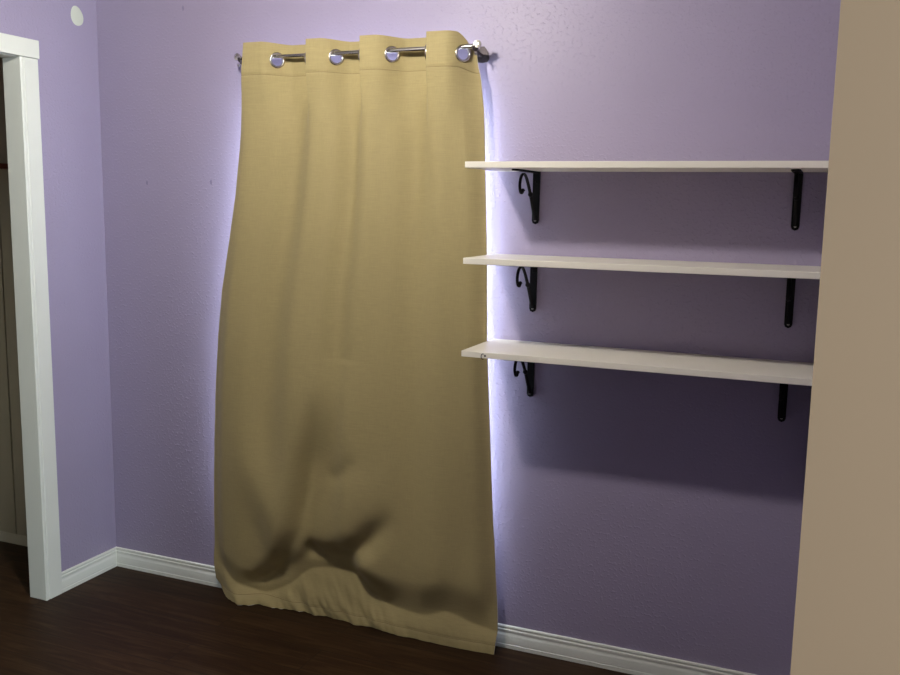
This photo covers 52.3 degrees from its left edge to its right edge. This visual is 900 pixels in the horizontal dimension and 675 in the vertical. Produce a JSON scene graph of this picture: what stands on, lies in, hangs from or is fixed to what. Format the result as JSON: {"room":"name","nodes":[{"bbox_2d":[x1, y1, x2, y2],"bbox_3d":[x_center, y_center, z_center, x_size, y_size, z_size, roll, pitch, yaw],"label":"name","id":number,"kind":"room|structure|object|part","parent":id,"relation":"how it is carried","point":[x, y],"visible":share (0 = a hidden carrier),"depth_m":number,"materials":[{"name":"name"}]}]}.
{"room":"bedroom","nodes":[
{"label":"bedroom","id":0,"kind":"room"},
{"bbox_2d":[0,0,115,570],"bbox_3d":[-2.869,0.018,1.779,1.102,2.500,5.130,4,9,22],"label":"wall","id":1,"kind":"structure","parent":0,"point":[65,31],"depth_m":3.68,"materials":[{"name":"purple paint"}]},
{"bbox_2d":[0,163,7,168],"bbox_3d":[-2.513,-0.600,2.950,0.575,0.020,2.292,4,9,22],"label":"closet shelf","id":2,"kind":"object","parent":1,"relation":"attached to","point":[2,165],"visible":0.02,"depth_m":3.80,"materials":[{"name":"brown wood"}]},
{"bbox_2d":[0,531,27,546],"bbox_3d":[-1.943,0.926,4.173,0.900,0.045,0.009,4,9,22],"label":"baseboard","id":3,"kind":"structure","parent":1,"relation":"attached to","point":[8,537],"depth_m":4.19,"materials":[{"name":"paint"}]},
{"bbox_2d":[0,33,61,600],"bbox_3d":[-1.904,0.073,2.758,0.094,2.142,1.716,4,9,22],"label":"door frame","id":4,"kind":"structure","parent":1,"relation":"in","point":[19,55],"depth_m":3.47,"materials":[{"name":"white paint"}]},
{"bbox_3d":[-1.853,-0.952,2.595,0.022,0.066,1.716,4,9,22],"label":"head casing","id":5,"kind":"part","parent":4,"relation":"part of","materials":[{"name":"white paint"}]},
{"bbox_3d":[-1.561,0.005,3.497,0.015,2.074,0.081,4,9,22],"label":"casing","id":6,"kind":"part","parent":4,"relation":"part of","materials":[{"name":"white paint"}]},
{"bbox_2d":[62,547,116,592],"bbox_3d":[-1.502,0.966,3.820,0.014,0.082,0.313,4,9,22],"label":"baseboard","id":7,"kind":"structure","parent":1,"relation":"attached to","point":[78,574],"depth_m":3.81,"materials":[{"name":"white paint"}]},
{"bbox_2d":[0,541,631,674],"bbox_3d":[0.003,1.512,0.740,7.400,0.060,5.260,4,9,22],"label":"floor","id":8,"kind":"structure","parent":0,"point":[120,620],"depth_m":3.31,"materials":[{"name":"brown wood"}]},
{"bbox_2d":[96,0,840,674],"bbox_3d":[1.460,-0.040,2.684,6.200,2.500,0.130,4,9,22],"label":"wall","id":9,"kind":"structure","parent":0,"point":[648,512],"depth_m":3.03,"materials":[{"name":"purple paint"}]},
{"bbox_2d":[234,40,488,66],"bbox_3d":[-0.325,-0.971,3.180,0.957,0.059,0.100,4,9,22],"label":"curtain rod","id":10,"kind":"object","parent":9,"relation":"attached to","point":[482,54],"visible":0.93,"depth_m":3.06,"materials":[{"name":"silver metal"}]},
{"bbox_2d":[214,30,497,654],"bbox_3d":[-0.390,0.024,3.308,1.225,2.130,0.113,4,9,22],"label":"curtain","id":11,"kind":"object","parent":10,"relation":"hanging from","point":[353,474],"visible":1,"depth_m":3.27,"materials":[{"name":"beige fabric"}]},
{"bbox_2d":[116,547,755,674],"bbox_3d":[-0.175,1.044,3.443,2.760,0.082,0.014,4,9,22],"label":"baseboard","id":12,"kind":"structure","parent":9,"relation":"attached to","point":[609,657],"depth_m":3.21,"materials":[{"name":"white paint"}]},
{"bbox_2d":[513,361,534,396],"bbox_3d":[0.232,0.133,3.025,0.025,0.173,0.234,4,9,22],"label":"shelf bracket","id":13,"kind":"object","parent":9,"relation":"attached to","point":[529,373],"visible":0.69,"depth_m":3.12,"materials":[{"name":"metal"}]},
{"bbox_2d":[512,169,540,223],"bbox_3d":[0.242,-0.449,2.940,0.025,0.173,0.234,4,9,22],"label":"shelf bracket","id":14,"kind":"object","parent":9,"relation":"attached to","point":[534,196],"visible":1,"depth_m":3.03,"materials":[{"name":"metal"}]},
{"bbox_3d":[0.242,-0.531,2.925,0.025,0.005,0.229,4,9,22],"label":"arm","id":15,"kind":"part","parent":14,"relation":"part of"},
{"bbox_2d":[516,266,537,311],"bbox_3d":[0.237,-0.157,2.982,0.025,0.173,0.234,4,9,22],"label":"shelf bracket","id":16,"kind":"object","parent":9,"relation":"attached to","point":[532,286],"visible":0.93,"depth_m":3.08,"materials":[{"name":"metal"}]},
{"bbox_2d":[461,339,813,385],"bbox_3d":[0.575,0.071,2.836,1.047,0.023,0.299,4,9,22],"label":"wall shelf","id":17,"kind":"object","parent":9,"relation":"attached to","point":[712,366],"visible":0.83,"depth_m":2.78,"materials":[{"name":"white laminate"}]},
{"bbox_2d":[463,254,820,278],"bbox_3d":[0.580,-0.221,2.795,1.047,0.019,0.297,4,9,22],"label":"wall shelf","id":18,"kind":"object","parent":9,"relation":"attached to","point":[617,264],"visible":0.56,"depth_m":2.70,"materials":[{"name":"white laminate"}]},
{"bbox_2d":[465,161,828,171],"bbox_3d":[0.585,-0.513,2.752,1.047,0.019,0.297,4,9,22],"label":"wall shelf","id":19,"kind":"object","parent":9,"relation":"attached to","point":[499,166],"visible":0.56,"depth_m":2.65,"materials":[{"name":"white laminate"}]},
{"bbox_2d":[777,383,787,421],"bbox_3d":[0.983,0.190,2.717,0.025,0.173,0.234,4,9,22],"label":"shelf bracket","id":20,"kind":"object","parent":9,"relation":"attached to","point":[783,389],"visible":0.73,"depth_m":2.81,"materials":[{"name":"metal"}]},
{"bbox_2d":[784,278,795,327],"bbox_3d":[0.988,-0.099,2.675,0.025,0.173,0.234,4,9,22],"label":"shelf bracket","id":21,"kind":"object","parent":9,"relation":"attached to","point":[790,289],"visible":0.89,"depth_m":2.77,"materials":[{"name":"metal"}]},
{"bbox_2d":[791,169,802,230],"bbox_3d":[0.993,-0.392,2.632,0.025,0.173,0.234,4,9,22],"label":"shelf bracket","id":22,"kind":"object","parent":9,"relation":"attached to","point":[798,173],"visible":1,"depth_m":2.72,"materials":[{"name":"metal"}]},
{"bbox_3d":[0.993,-0.474,2.618,0.025,0.005,0.229,4,9,22],"label":"arm","id":23,"kind":"part","parent":22,"relation":"part of"},
{"bbox_2d":[790,0,899,674],"bbox_3d":[0.811,0.068,1.862,0.118,2.500,1.900,4,9,22],"label":"wall","id":24,"kind":"structure","parent":0,"point":[847,617],"depth_m":0.98,"materials":[{"name":"beige paint"}]}
]}

